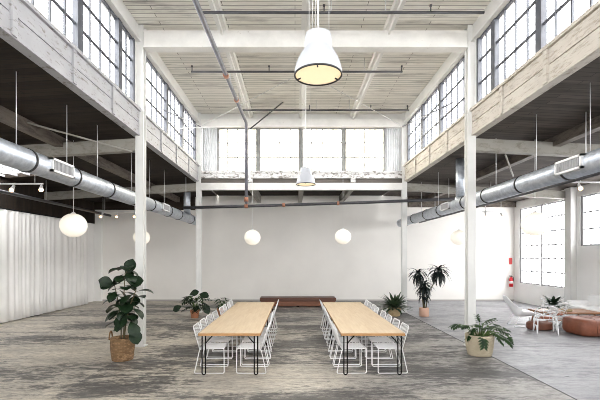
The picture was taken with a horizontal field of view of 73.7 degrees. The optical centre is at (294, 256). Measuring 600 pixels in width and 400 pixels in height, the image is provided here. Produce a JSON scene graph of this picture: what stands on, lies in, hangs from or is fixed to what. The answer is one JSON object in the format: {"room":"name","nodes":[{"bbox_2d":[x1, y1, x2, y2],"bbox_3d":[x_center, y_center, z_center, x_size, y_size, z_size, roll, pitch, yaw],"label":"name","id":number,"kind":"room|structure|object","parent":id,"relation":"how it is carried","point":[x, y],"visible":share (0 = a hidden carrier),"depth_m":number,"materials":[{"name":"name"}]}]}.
{"room":"industrial loft hall","nodes":[
{"label":"industrial loft hall","id":0,"kind":"room"},
{"bbox_2d":[0,167,93,301],"bbox_3d":[-9.500,-0.385,7.400,0.200,5.250,22.800,0,0,0],"label":"wall","id":1,"kind":"structure","parent":0,"point":[90,225],"depth_m":18.39,"materials":[{"name":"paint"}]},
{"bbox_2d":[0,207,89,322],"bbox_3d":[-9.213,0.262,9.344,0.375,3.605,16.712,0,0,0],"label":"curtain","id":2,"kind":"object","parent":1,"relation":"hanging from","point":[43,269],"visible":0.89,"depth_m":14.12,"materials":[{"name":"fabric"}]},
{"bbox_2d":[0,173,94,223],"bbox_3d":[-9.375,-2.095,7.400,0.050,1.130,22.800,0,0,0],"label":"boards","id":3,"kind":"object","parent":1,"relation":"attached to","point":[6,201],"visible":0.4,"depth_m":14.52,"materials":[{"name":"wood"}]},
{"bbox_2d":[20,138,134,156],"bbox_3d":[-6.550,-2.423,9.340,5.700,0.622,0.180,0,0,0],"label":"beam","id":4,"kind":"structure","parent":1,"relation":"attached to","point":[83,148],"depth_m":9.25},
{"bbox_2d":[44,183,195,199],"bbox_3d":[-6.550,-2.423,15.000,5.700,0.622,0.180,0,0,0],"label":"beam","id":5,"kind":"structure","parent":1,"relation":"attached to","point":[175,188],"depth_m":14.91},
{"bbox_2d":[0,0,199,181],"bbox_3d":[-3.675,-3.103,5.500,0.250,0.615,19.000,0,0,0],"label":"spandrel","id":6,"kind":"structure","parent":0,"point":[23,26],"depth_m":6.58,"materials":[{"name":"wood"}]},
{"bbox_2d":[0,38,216,202],"bbox_3d":[-6.530,-2.744,7.400,5.740,0.464,22.800,0,0,0],"label":"ceiling","id":7,"kind":"structure","parent":0,"point":[42,99],"depth_m":8.41,"materials":[{"name":"wood"}]},
{"bbox_2d":[0,164,29,176],"bbox_3d":[-8.700,-2.609,11.400,1.250,0.142,2.800,0,0,0],"label":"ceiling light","id":8,"kind":"structure","parent":7,"relation":"attached to","point":[2,166],"depth_m":12.26,"materials":[{"name":"white metal"}]},
{"bbox_2d":[0,183,43,191],"bbox_3d":[-7.225,-2.133,10.339,1.490,0.957,0.206,0,0,0],"label":"track light","id":9,"kind":"object","parent":7,"relation":"hanging from","point":[12,188],"visible":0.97,"depth_m":10.38,"materials":[{"name":"white metal"}]},
{"bbox_2d":[0,189,110,216],"bbox_3d":[-8.400,-2.192,10.100,0.100,0.760,16.200,0,0,0],"label":"ceiling pipe","id":10,"kind":"object","parent":7,"relation":"hanging from","point":[1,191],"visible":0.88,"depth_m":13.54,"materials":[{"name":"black metal"}]},
{"bbox_2d":[59,140,87,236],"bbox_3d":[-5.260,-1.609,9.500,0.600,2.302,0.600,0,0,0],"label":"lantern","id":11,"kind":"object","parent":7,"relation":"hanging from","point":[73,224],"visible":0.98,"depth_m":9.31,"materials":[{"name":"white paper"}]},
{"bbox_2d":[0,105,179,201],"bbox_3d":[-5.450,-2.644,7.400,0.180,0.230,22.800,0,0,0],"label":"purlin","id":12,"kind":"structure","parent":7,"relation":"attached to","point":[8,117],"depth_m":8.91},
{"bbox_2d":[27,122,131,151],"bbox_3d":[-4.575,-2.550,8.600,2.045,0.314,0.040,0,0,-36],"label":"rod","id":13,"kind":"object","parent":12,"relation":"attached to","point":[27,122],"visible":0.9,"depth_m":8.54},
{"bbox_2d":[0,71,195,224],"bbox_3d":[-4.239,-2.075,9.150,0.407,1.493,16.300,0,0,0],"label":"air duct","id":14,"kind":"object","parent":7,"relation":"hanging from","point":[12,155],"visible":0.91,"depth_m":7.45,"materials":[{"name":"metal"}]},
{"bbox_2d":[47,157,74,178],"bbox_3d":[-4.082,-1.540,7.000,0.095,0.230,0.660,0,0,0],"label":"vent grille","id":15,"kind":"object","parent":14,"relation":"attached to","point":[58,168],"depth_m":6.94,"materials":[{"name":"grey"}]},
{"bbox_2d":[101,0,198,161],"bbox_3d":[-3.685,-4.380,5.500,0.230,1.980,19.000,0,0,0],"label":"wall","id":16,"kind":"structure","parent":0,"point":[118,7],"depth_m":10.17,"materials":[{"name":"white paint"}]},
{"bbox_2d":[31,0,80,49],"bbox_3d":[-3.710,-4.190,6.050,0.100,1.560,1.560,0,0,0],"label":"window","id":17,"kind":"structure","parent":16,"relation":"in","point":[75,19],"depth_m":6.75,"materials":[{"name":"metal"}]},
{"bbox_2d":[81,0,120,88],"bbox_3d":[-3.710,-4.190,7.615,0.100,1.560,1.570,0,0,0],"label":"window","id":18,"kind":"structure","parent":16,"relation":"in","point":[117,22],"depth_m":7.99,"materials":[{"name":"metal"}]},
{"bbox_2d":[121,21,134,101],"bbox_3d":[-3.710,-4.190,8.775,0.100,1.560,0.750,0,0,0],"label":"window","id":19,"kind":"structure","parent":16,"relation":"in","point":[131,56],"depth_m":9.06,"materials":[{"name":"metal"}]},
{"bbox_2d":[146,56,167,133],"bbox_3d":[-3.710,-4.190,10.525,0.100,1.560,1.950,0,0,0],"label":"window","id":20,"kind":"structure","parent":16,"relation":"in","point":[164,97],"depth_m":10.90,"materials":[{"name":"metal"}]},
{"bbox_2d":[168,85,182,147],"bbox_3d":[-3.710,-4.190,12.300,0.100,1.560,1.600,0,0,0],"label":"window","id":21,"kind":"structure","parent":16,"relation":"in","point":[179,113],"depth_m":12.69,"materials":[{"name":"metal"}]},
{"bbox_2d":[183,105,195,160],"bbox_3d":[-3.710,-4.190,13.940,0.100,1.560,1.680,0,0,0],"label":"window","id":22,"kind":"structure","parent":16,"relation":"in","point":[193,133],"depth_m":14.22,"materials":[{"name":"glass"}]},
{"bbox_2d":[0,301,599,399],"bbox_3d":[0.450,2.165,7.400,19.700,0.150,22.800,0,0,0],"label":"floor","id":23,"kind":"structure","parent":0,"point":[439,365],"depth_m":7.89,"materials":[{"name":"concrete"}]},
{"bbox_2d":[108,331,134,361],"bbox_3d":[-3.500,1.793,8.120,0.505,0.594,0.468,0,0,0],"label":"basket","id":24,"kind":"object","parent":23,"relation":"on","point":[122,348],"depth_m":7.93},
{"bbox_2d":[98,259,153,361],"bbox_3d":[-3.456,1.068,8.120,1.084,2.044,0.644,0,0,27],"label":"fiddle leaf fig","id":25,"kind":"object","parent":23,"relation":"on","point":[122,347],"visible":1,"depth_m":8.00,"materials":[{"name":"green plant"}]},
{"bbox_2d":[135,25,147,346],"bbox_3d":[-3.600,-1.635,9.340,0.244,7.450,0.244,0,0,0],"label":"column","id":26,"kind":"structure","parent":23,"relation":"on","point":[140,141],"depth_m":9.25,"materials":[{"name":"white paint"}]},
{"bbox_2d":[143,30,467,51],"bbox_3d":[0.245,-5.018,9.340,7.490,0.385,0.240,0,0,0],"label":"beam","id":27,"kind":"structure","parent":26,"relation":"attached to","point":[153,40],"depth_m":9.24,"materials":[{"name":"wood"}]},
{"bbox_2d":[173,289,211,317],"bbox_3d":[-3.418,1.601,13.626,1.106,0.978,1.062,0,0,41],"label":"monstera","id":28,"kind":"object","parent":23,"relation":"on","point":[194,311],"visible":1,"depth_m":13.53,"materials":[{"name":"plant"}]},
{"bbox_2d":[190,309,199,317],"bbox_3d":[-3.420,1.955,13.650,0.326,0.270,0.324,0,0,0],"label":"pot","id":29,"kind":"object","parent":23,"relation":"on","point":[194,315],"depth_m":13.54,"materials":[{"name":"ceramic"}]},
{"bbox_2d":[196,113,202,312],"bbox_3d":[-3.600,-1.635,15.000,0.244,7.450,0.244,0,0,0],"label":"column","id":30,"kind":"structure","parent":23,"relation":"on","point":[199,130],"depth_m":14.91,"materials":[{"name":"white paint"}]},
{"bbox_2d":[201,119,401,127],"bbox_3d":[0.245,-4.970,14.950,7.490,0.280,0.140,0,0,0],"label":"beam","id":31,"kind":"structure","parent":30,"relation":"attached to","point":[216,123],"depth_m":14.88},
{"bbox_2d":[244,125,260,244],"bbox_3d":[-1.570,-2.629,14.750,0.600,4.422,0.600,0,0,0],"label":"lantern","id":32,"kind":"object","parent":31,"relation":"hanging from","point":[252,237],"visible":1,"depth_m":14.60,"materials":[{"name":"glass"}]},
{"bbox_2d":[335,228,350,243],"bbox_3d":[1.770,-2.644,14.750,0.600,4.392,0.600,0,0,0],"label":"lantern","id":33,"kind":"object","parent":31,"relation":"hanging from","point":[342,236],"visible":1,"depth_m":14.54,"materials":[{"name":"white paper"}]},
{"bbox_2d":[201,183,401,189],"bbox_3d":[0.245,-2.610,14.950,7.490,0.260,0.140,0,0,0],"label":"beam","id":34,"kind":"structure","parent":30,"relation":"attached to","point":[204,186],"depth_m":14.88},
{"bbox_2d":[201,171,401,182],"bbox_3d":[0.245,-2.985,15.065,7.690,0.430,0.310,0,0,0],"label":"sill","id":35,"kind":"structure","parent":34,"relation":"on","point":[352,175],"depth_m":14.97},
{"bbox_2d":[202,128,216,170],"bbox_3d":[-3.217,-4.015,15.100,0.565,1.630,0.064,0,0,0],"label":"curtain","id":36,"kind":"object","parent":35,"relation":"on","point":[209,136],"visible":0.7,"depth_m":15.09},
{"bbox_2d":[201,179,401,182],"bbox_3d":[0.245,-2.825,15.130,7.690,0.230,0.140,0,0,0],"label":"spandrel","id":37,"kind":"structure","parent":35,"relation":"attached to","point":[202,180],"depth_m":15.06,"materials":[{"name":"grey"}]},
{"bbox_2d":[386,128,400,170],"bbox_3d":[3.705,-4.015,15.100,0.590,1.630,0.064,0,0,0],"label":"curtain","id":38,"kind":"object","parent":35,"relation":"on","point":[393,136],"visible":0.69,"depth_m":15.09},
{"bbox_2d":[193,322,228,373],"bbox_3d":[-1.545,1.663,7.357,0.574,0.853,0.466,0,0,-1],"label":"wire chair","id":39,"kind":"object","parent":23,"relation":"on","point":[208,345],"visible":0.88,"depth_m":7.31,"materials":[{"name":"white"}]},
{"bbox_2d":[200,318,232,364],"bbox_3d":[-1.561,1.663,7.931,0.574,0.853,0.466,0,0,1],"label":"wire chair","id":40,"kind":"object","parent":23,"relation":"on","point":[213,339],"visible":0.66,"depth_m":7.92,"materials":[{"name":"white"}]},
{"bbox_2d":[214,298,227,315],"bbox_3d":[-2.576,1.771,14.055,0.643,0.638,0.601,0,0,0],"label":"rubber plant","id":41,"kind":"object","parent":23,"relation":"on","point":[223,303],"visible":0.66,"depth_m":13.93,"materials":[{"name":"green plant"}]},
{"bbox_2d":[206,314,236,357],"bbox_3d":[-1.561,1.663,8.500,0.574,0.853,0.466,0,0,2],"label":"wire chair","id":42,"kind":"object","parent":23,"relation":"on","point":[207,319],"visible":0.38,"depth_m":8.51,"materials":[{"name":"white"}]},
{"bbox_2d":[198,313,269,374],"bbox_3d":[-1.146,1.715,8.240,1.088,0.750,2.520,0,0,0],"label":"dining table","id":43,"kind":"object","parent":23,"relation":"on","point":[227,324],"visible":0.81,"depth_m":7.55,"materials":[{"name":"brown wood"}]},
{"bbox_2d":[224,302,274,343],"bbox_3d":[-1.146,1.715,10.630,1.088,0.750,2.240,0,0,0],"label":"dining table","id":44,"kind":"object","parent":23,"relation":"on","point":[239,307],"visible":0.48,"depth_m":10.51,"materials":[{"name":"brown wood"}]},
{"bbox_2d":[236,322,269,373],"bbox_3d":[-0.759,1.663,7.358,0.574,0.853,0.466,0,0,1],"label":"wire chair","id":45,"kind":"object","parent":23,"relation":"on","point":[248,346],"visible":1,"depth_m":7.31,"materials":[{"name":"white"}]},
{"bbox_2d":[241,318,271,364],"bbox_3d":[-0.744,1.663,7.921,0.574,0.853,0.466,0,0,0],"label":"wire chair","id":46,"kind":"object","parent":23,"relation":"on","point":[245,339],"visible":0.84,"depth_m":7.87,"materials":[{"name":"white"}]},
{"bbox_2d":[260,296,335,306],"bbox_3d":[0.120,1.903,16.900,3.160,0.375,0.700,0,0,0],"label":"bench","id":47,"kind":"object","parent":23,"relation":"on","point":[297,301],"visible":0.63,"depth_m":16.57,"materials":[{"name":"leather"}]},
{"bbox_2d":[329,318,359,364],"bbox_3d":[0.971,1.663,7.927,0.574,0.853,0.466,0,0,-1],"label":"wire chair","id":48,"kind":"object","parent":23,"relation":"on","point":[354,339],"visible":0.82,"depth_m":7.93,"materials":[{"name":"white"}]},
{"bbox_2d":[322,302,374,343],"bbox_3d":[1.365,1.715,10.630,1.120,0.750,2.240,0,0,0],"label":"dining table","id":49,"kind":"object","parent":23,"relation":"on","point":[331,307],"visible":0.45,"depth_m":10.51,"materials":[{"name":"brown wood"}]},
{"bbox_2d":[332,322,366,373],"bbox_3d":[0.988,1.663,7.358,0.574,0.853,0.466,0,0,-2],"label":"wire chair","id":50,"kind":"object","parent":23,"relation":"on","point":[358,345],"visible":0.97,"depth_m":7.32,"materials":[{"name":"white"}]},
{"bbox_2d":[329,313,404,374],"bbox_3d":[1.365,1.715,8.240,1.120,0.750,2.520,0,0,0],"label":"dining table","id":51,"kind":"object","parent":23,"relation":"on","point":[347,324],"visible":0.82,"depth_m":7.55,"materials":[{"name":"brown wood"}]},
{"bbox_2d":[367,318,399,364],"bbox_3d":[1.745,1.663,7.927,0.574,0.853,0.466,0,0,-1],"label":"wire chair","id":52,"kind":"object","parent":23,"relation":"on","point":[372,339],"visible":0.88,"depth_m":7.84,"materials":[{"name":"white"}]},
{"bbox_2d":[372,322,408,373],"bbox_3d":[1.755,1.663,7.364,0.574,0.853,0.466,0,0,-1],"label":"wire chair","id":53,"kind":"object","parent":23,"relation":"on","point":[378,345],"visible":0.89,"depth_m":7.32,"materials":[{"name":"white"}]},
{"bbox_2d":[377,292,412,316],"bbox_3d":[3.513,1.663,14.097,1.470,0.854,1.398,0,0,0],"label":"fern","id":54,"kind":"object","parent":23,"relation":"on","point":[393,305],"visible":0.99,"depth_m":13.93,"materials":[{"name":"green plant"}]},
{"bbox_2d":[388,308,400,316],"bbox_3d":[3.500,1.936,14.100,0.442,0.308,0.442,0,0,0],"label":"basket","id":55,"kind":"object","parent":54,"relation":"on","point":[395,313],"depth_m":13.92,"materials":[{"name":"wicker"}]},
{"bbox_2d":[401,113,407,312],"bbox_3d":[4.090,-1.635,15.000,0.244,7.450,0.244,0,0,0],"label":"column","id":56,"kind":"structure","parent":23,"relation":"on","point":[403,129],"depth_m":14.91,"materials":[{"name":"white paint"}]},
{"bbox_2d":[407,264,451,316],"bbox_3d":[4.715,1.181,13.980,1.665,1.818,0.965,0,0,-2],"label":"dracaena","id":57,"kind":"object","parent":23,"relation":"on","point":[423,289],"visible":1,"depth_m":13.88,"materials":[{"name":"plant"}]},
{"bbox_2d":[419,307,428,316],"bbox_3d":[4.520,1.940,14.000,0.330,0.300,0.328,0,0,0],"label":"pot","id":58,"kind":"object","parent":57,"relation":"on","point":[423,311],"depth_m":13.87,"materials":[{"name":"ceramic"}]},
{"bbox_2d":[463,25,475,345],"bbox_3d":[4.090,-1.635,9.340,0.244,7.450,0.244,0,0,0],"label":"column","id":59,"kind":"structure","parent":23,"relation":"on","point":[470,141],"depth_m":9.25,"materials":[{"name":"white paint"}]},
{"bbox_2d":[448,314,513,356],"bbox_3d":[3.973,1.671,8.505,1.131,0.837,1.061,0,0,-44],"label":"leaf plant","id":60,"kind":"object","parent":23,"relation":"on","point":[481,343],"visible":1,"depth_m":8.36,"materials":[{"name":"plant"}]},
{"bbox_2d":[465,332,494,356],"bbox_3d":[3.930,1.871,8.520,0.580,0.438,0.580,0,0,0],"label":"basket","id":61,"kind":"object","parent":60,"relation":"on","point":[478,344],"depth_m":8.31,"materials":[{"name":"ceramic"}]},
{"bbox_2d":[503,295,541,327],"bbox_3d":[6.784,1.633,12.009,0.931,0.912,0.730,0,0,8],"label":"lounge chair","id":62,"kind":"object","parent":23,"relation":"on","point":[517,311],"visible":0.93,"depth_m":11.82,"materials":[{"name":"white"}]},
{"bbox_2d":[526,321,552,330],"bbox_3d":[6.980,1.970,11.420,0.677,0.240,0.378,0,0,0],"label":"floor cushion","id":63,"kind":"object","parent":23,"relation":"on","point":[542,325],"visible":0.94,"depth_m":11.25,"materials":[{"name":"brown leather"}]},
{"bbox_2d":[533,306,558,334],"bbox_3d":[6.798,1.692,10.844,0.551,0.786,0.568,0,0,20],"label":"chair","id":64,"kind":"object","parent":23,"relation":"on","point":[542,317],"visible":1,"depth_m":10.74,"materials":[{"name":"white metal"}]},
{"bbox_2d":[543,303,568,330],"bbox_3d":[7.551,1.692,11.513,0.551,0.786,0.568,0,0,-10],"label":"chair","id":65,"kind":"object","parent":23,"relation":"on","point":[558,314],"visible":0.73,"depth_m":11.39,"materials":[{"name":"white metal"}]},
{"bbox_2d":[528,309,599,320],"bbox_3d":[8.320,1.882,12.400,1.700,0.424,0.900,0,0,0],"label":"coffee table","id":66,"kind":"object","parent":23,"relation":"on","point":[575,311],"visible":0.44,"depth_m":12.15,"materials":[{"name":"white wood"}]},
{"bbox_2d":[535,317,562,320],"bbox_3d":[8.320,1.938,12.400,1.360,0.025,0.660,0,0,0],"label":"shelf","id":67,"kind":"object","parent":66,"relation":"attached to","point":[559,318],"depth_m":12.42,"materials":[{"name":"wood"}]},
{"bbox_2d":[537,295,570,310],"bbox_3d":[7.922,1.426,12.313,0.942,0.487,0.880,0,0,0],"label":"table plant","id":68,"kind":"object","parent":66,"relation":"on","point":[553,302],"visible":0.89,"depth_m":12.20,"materials":[{"name":"green plant"}]},
{"bbox_2d":[564,187,576,308],"bbox_3d":[10.190,-0.220,14.800,0.220,4.620,0.360,0,0,0],"label":"pier","id":69,"kind":"object","parent":23,"relation":"on","point":[570,201],"visible":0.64,"depth_m":14.63,"materials":[{"name":"white paint"}]},
{"bbox_2d":[562,315,599,336],"bbox_3d":[7.950,1.857,10.747,1.135,0.467,0.962,0,0,0],"label":"pouf","id":70,"kind":"object","parent":23,"relation":"on","point":[583,325],"visible":1,"depth_m":10.45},
{"bbox_2d":[565,295,599,315],"bbox_3d":[9.671,1.690,12.600,0.958,0.800,2.180,0,0,0],"label":"sofa","id":71,"kind":"object","parent":23,"relation":"on","point":[593,302],"visible":0.58,"depth_m":13.23,"materials":[{"name":"white fabric"}]},
{"bbox_2d":[568,304,599,309],"bbox_3d":[9.590,1.710,13.100,0.797,0.200,0.936,0,0,0],"label":"seat cushion","id":72,"kind":"object","parent":71,"relation":"on","point":[571,306],"depth_m":13.12,"materials":[{"name":"white fabric"}]},
{"bbox_2d":[212,190,388,195],"bbox_3d":[0.245,-2.920,17.000,7.690,0.120,3.600,0,0,0],"label":"ceiling","id":73,"kind":"structure","parent":0,"point":[218,192],"depth_m":17.88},
{"bbox_2d":[249,190,260,202],"bbox_3d":[-1.680,-2.695,17.000,0.180,0.330,3.600,0,0,0],"label":"purlin","id":74,"kind":"structure","parent":73,"relation":"attached to","point":[257,196],"depth_m":17.15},
{"bbox_2d":[339,190,353,201],"bbox_3d":[2.170,-2.695,17.000,0.180,0.330,3.600,0,0,0],"label":"purlin","id":75,"kind":"structure","parent":73,"relation":"attached to","point":[344,195],"depth_m":17.15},
{"bbox_2d":[201,114,401,128],"bbox_3d":[0.245,-5.100,15.110,7.690,0.540,0.180,0,0,0],"label":"wall","id":76,"kind":"structure","parent":0,"point":[203,116],"depth_m":15.02,"materials":[{"name":"white paint"}]},
{"bbox_2d":[217,128,257,170],"bbox_3d":[-2.160,-4.015,15.100,1.550,1.630,0.100,0,0,0],"label":"window","id":77,"kind":"structure","parent":76,"relation":"in","point":[218,129],"depth_m":15.08,"materials":[{"name":"metal"}]},
{"bbox_2d":[258,128,300,170],"bbox_3d":[-0.580,-4.015,15.100,1.610,1.630,0.100,0,0,0],"label":"window","id":78,"kind":"structure","parent":76,"relation":"in","point":[259,129],"depth_m":15.07,"materials":[{"name":"metal"}]},
{"bbox_2d":[301,128,343,170],"bbox_3d":[1.030,-4.015,15.100,1.610,1.630,0.100,0,0,0],"label":"window","id":79,"kind":"structure","parent":76,"relation":"in","point":[302,129],"depth_m":15.07,"materials":[{"name":"metal"}]},
{"bbox_2d":[344,128,385,170],"bbox_3d":[2.623,-4.015,15.100,1.575,1.630,0.100,0,0,0],"label":"window","id":80,"kind":"structure","parent":76,"relation":"in","point":[345,129],"depth_m":15.07,"materials":[{"name":"metal"}]},
{"bbox_2d":[122,0,490,113],"bbox_3d":[0.245,-5.420,5.650,8.290,0.120,19.300,0,0,0],"label":"ceiling","id":81,"kind":"structure","parent":0,"point":[209,93],"depth_m":10.94,"materials":[{"name":"wood"}]},
{"bbox_2d":[208,0,252,118],"bbox_3d":[-1.680,-5.235,5.500,0.200,0.250,19.000,0,0,0],"label":"purlin","id":82,"kind":"structure","parent":81,"relation":"attached to","point":[215,5],"depth_m":10.64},
{"bbox_2d":[192,0,247,203],"bbox_3d":[-1.839,-3.547,7.687,0.166,3.325,13.375,0,0,1],"label":"pipe","id":83,"kind":"object","parent":82,"relation":"hanging from","point":[196,3],"visible":1,"depth_m":10.63,"materials":[{"name":"grey metal"}]},
{"bbox_2d":[191,58,402,72],"bbox_3d":[0.050,-5.162,10.800,5.705,0.397,0.056,0,0,0],"label":"pipe","id":84,"kind":"object","parent":81,"relation":"hanging from","point":[192,71],"visible":0.85,"depth_m":10.79,"materials":[{"name":"black metal"}]},
{"bbox_2d":[299,0,311,118],"bbox_3d":[0.245,-5.235,5.500,0.200,0.250,19.000,0,0,0],"label":"purlin","id":85,"kind":"structure","parent":81,"relation":"attached to","point":[306,4],"depth_m":9.02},
{"bbox_2d":[296,85,315,185],"bbox_3d":[0.300,-3.665,11.050,0.536,3.390,0.536,0,0,0],"label":"pendant lamp","id":86,"kind":"object","parent":81,"relation":"hanging from","point":[305,178],"visible":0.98,"depth_m":10.93,"materials":[{"name":"white metal"}]},
{"bbox_2d":[294,0,341,85],"bbox_3d":[0.257,-3.675,4.440,0.536,3.370,0.536,0,0,0],"label":"pendant lamp","id":87,"kind":"object","parent":81,"relation":"hanging from","point":[318,64],"visible":1,"depth_m":4.31,"materials":[{"name":"white metal"}]},
{"bbox_2d":[296,65,340,83],"bbox_3d":[0.257,-2.027,4.440,0.498,0.010,0.498,0,0,0],"label":"diffuser","id":88,"kind":"object","parent":87,"relation":"attached to","point":[305,74],"depth_m":4.45,"materials":[{"name":"beige"}]},
{"bbox_2d":[242,100,408,110],"bbox_3d":[1.050,-5.172,13.700,5.700,0.377,0.056,0,0,0],"label":"pipe","id":89,"kind":"object","parent":81,"relation":"hanging from","point":[309,109],"visible":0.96,"depth_m":13.68,"materials":[{"name":"black metal"}]},
{"bbox_2d":[203,0,484,13],"bbox_3d":[1.000,-5.182,8.250,5.800,0.357,0.056,0,0,0],"label":"pipe","id":90,"kind":"object","parent":81,"relation":"hanging from","point":[430,5],"visible":0.93,"depth_m":8.23,"materials":[{"name":"black metal"}]},
{"bbox_2d":[350,0,406,118],"bbox_3d":[2.170,-5.235,5.500,0.200,0.250,19.000,0,0,0],"label":"purlin","id":91,"kind":"structure","parent":81,"relation":"attached to","point":[397,5],"depth_m":10.68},
{"bbox_2d":[103,195,513,298],"bbox_3d":[0.450,-0.385,18.900,20.100,5.250,0.200,0,0,0],"label":"wall","id":92,"kind":"structure","parent":0,"point":[297,252],"depth_m":18.80,"materials":[{"name":"paint"}]},
{"bbox_2d":[94,210,102,300],"bbox_3d":[-9.220,-0.220,18.740,0.360,4.620,0.120,0,0,0],"label":"pilaster","id":93,"kind":"object","parent":92,"relation":"attached to","point":[98,226],"visible":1,"depth_m":18.68,"materials":[{"name":"paint"}]},
{"bbox_2d":[94,197,194,209],"bbox_3d":[-7.050,-2.495,18.720,4.700,0.630,0.160,0,0,0],"label":"wall","id":94,"kind":"structure","parent":92,"relation":"attached to","point":[114,205],"depth_m":18.64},
{"bbox_2d":[102,299,513,300],"bbox_3d":[0.630,2.055,18.790,19.340,0.070,0.020,0,0,0],"label":"baseboard","id":95,"kind":"structure","parent":92,"relation":"attached to","point":[103,299],"depth_m":18.79,"materials":[{"name":"grey"}]},
{"bbox_2d":[408,196,515,206],"bbox_3d":[7.800,-2.560,18.720,5.000,0.500,0.160,0,0,0],"label":"wall","id":96,"kind":"structure","parent":92,"relation":"attached to","point":[429,203],"depth_m":18.64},
{"bbox_2d":[404,0,513,161],"bbox_3d":[4.175,-4.380,5.500,0.230,1.980,19.000,0,0,0],"label":"wall","id":97,"kind":"structure","parent":0,"point":[494,7],"depth_m":10.23,"materials":[{"name":"white paint"}]},
{"bbox_2d":[407,105,421,161],"bbox_3d":[4.200,-4.190,13.940,0.100,1.560,1.680,0,0,0],"label":"window","id":98,"kind":"structure","parent":97,"relation":"in","point":[410,130],"depth_m":14.34,"materials":[{"name":"metal"}]},
{"bbox_2d":[422,85,438,148],"bbox_3d":[4.200,-4.190,12.300,0.100,1.560,1.600,0,0,0],"label":"window","id":99,"kind":"structure","parent":97,"relation":"in","point":[424,133],"depth_m":12.53,"materials":[{"name":"metal"}]},
{"bbox_2d":[439,55,464,134],"bbox_3d":[4.200,-4.190,10.525,0.100,1.560,1.950,0,0,0],"label":"window","id":100,"kind":"structure","parent":97,"relation":"in","point":[442,116],"depth_m":10.71,"materials":[{"name":"metal"}]},
{"bbox_2d":[476,20,492,102],"bbox_3d":[4.200,-4.190,8.775,0.100,1.560,0.750,0,0,0],"label":"window","id":101,"kind":"structure","parent":97,"relation":"in","point":[479,42],"depth_m":9.03,"materials":[{"name":"glass"}]},
{"bbox_2d":[493,0,537,88],"bbox_3d":[4.200,-4.190,7.615,0.100,1.560,1.570,0,0,0],"label":"window","id":102,"kind":"structure","parent":97,"relation":"in","point":[496,39],"depth_m":7.74,"materials":[{"name":"metal"}]},
{"bbox_2d":[538,0,593,50],"bbox_3d":[4.200,-4.190,6.050,0.100,1.560,1.560,0,0,0],"label":"window","id":103,"kind":"structure","parent":97,"relation":"in","point":[542,4],"depth_m":6.75,"materials":[{"name":"glass"}]},
{"bbox_2d":[383,56,599,201],"bbox_3d":[7.225,-2.763,7.400,6.150,0.428,22.800,0,0,0],"label":"ceiling","id":104,"kind":"structure","parent":0,"point":[562,107],"depth_m":8.79,"materials":[{"name":"wood"}]},
{"bbox_2d":[183,181,490,208],"bbox_3d":[1.700,-2.265,14.300,11.404,1.154,0.148,0,0,0],"label":"pipe","id":105,"kind":"object","parent":104,"relation":"hanging from","point":[451,198],"visible":0.87,"depth_m":14.25,"materials":[{"name":"black metal"}]},
{"bbox_2d":[397,83,599,226],"bbox_3d":[4.788,-2.076,9.600,0.407,1.496,17.200,0,0,0],"label":"air duct","id":106,"kind":"object","parent":104,"relation":"hanging from","point":[582,164],"visible":0.9,"depth_m":8.26,"materials":[{"name":"metal"}]},
{"bbox_2d":[440,201,450,210],"bbox_3d":[4.633,-1.540,12.300,0.095,0.230,0.660,0,0,0],"label":"vent grille","id":107,"kind":"object","parent":106,"relation":"attached to","point":[445,206],"depth_m":12.22,"materials":[{"name":"grey"}]},
{"bbox_2d":[554,153,586,175],"bbox_3d":[4.633,-1.540,6.750,0.095,0.230,0.660,0,0,0],"label":"vent grille","id":108,"kind":"object","parent":106,"relation":"attached to","point":[575,164],"depth_m":6.68,"materials":[{"name":"grey"}]},
{"bbox_2d":[419,112,599,222],"bbox_3d":[5.600,-2.141,10.000,0.070,1.288,16.000,0,0,0],"label":"ceiling pipe","id":109,"kind":"object","parent":104,"relation":"hanging from","point":[597,173],"visible":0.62,"depth_m":8.82,"materials":[{"name":"black metal"}]},
{"bbox_2d":[423,115,599,198],"bbox_3d":[6.050,-2.657,7.400,0.180,0.230,22.800,0,0,0],"label":"purlin","id":110,"kind":"structure","parent":104,"relation":"attached to","point":[577,132],"depth_m":9.29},
{"bbox_2d":[521,211,549,235],"bbox_3d":[5.700,-1.634,9.500,0.600,2.292,0.600,0,0,0],"label":"lantern","id":111,"kind":"object","parent":104,"relation":"hanging from","point":[535,223],"visible":1,"depth_m":9.30,"materials":[{"name":"white paper"}]},
{"bbox_2d":[403,0,599,181],"bbox_3d":[4.165,-3.103,5.500,0.250,0.615,19.000,0,0,0],"label":"spandrel","id":112,"kind":"structure","parent":0,"point":[577,45],"depth_m":7.04,"materials":[{"name":"wood"}]},
{"bbox_2d":[514,183,599,308],"bbox_3d":[10.400,-0.385,7.400,0.200,5.250,22.800,0,0,0],"label":"wall","id":113,"kind":"structure","parent":0,"point":[588,257],"depth_m":14.58,"materials":[{"name":"paint"}]},
{"bbox_2d":[407,183,564,198],"bbox_3d":[7.245,-2.442,15.000,6.110,0.586,0.180,0,0,0],"label":"beam","id":114,"kind":"structure","parent":113,"relation":"attached to","point":[411,187],"depth_m":14.91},
{"bbox_2d":[450,229,464,244],"bbox_3d":[6.150,-1.442,15.000,0.600,2.029,0.600,0,0,0],"label":"lantern","id":115,"kind":"object","parent":114,"relation":"hanging from","point":[457,237],"visible":0.9,"depth_m":14.80,"materials":[{"name":"white paper"}]},
{"bbox_2d":[476,138,599,156],"bbox_3d":[7.245,-2.442,9.340,6.110,0.586,0.180,0,0,0],"label":"beam","id":116,"kind":"structure","parent":113,"relation":"attached to","point":[497,146],"depth_m":9.25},
{"bbox_2d":[520,200,563,287],"bbox_3d":[10.380,-0.480,16.750,0.100,3.400,3.200,0,0,0],"label":"window","id":117,"kind":"structure","parent":113,"relation":"in","point":[522,233],"depth_m":16.70,"materials":[{"name":"white metal"}]},
{"bbox_2d":[581,192,599,245],"bbox_3d":[10.380,-1.280,11.825,0.100,1.800,5.250,0,0,0],"label":"window","id":118,"kind":"structure","parent":113,"relation":"in","point":[583,198],"depth_m":14.35,"materials":[{"name":"white metal"}]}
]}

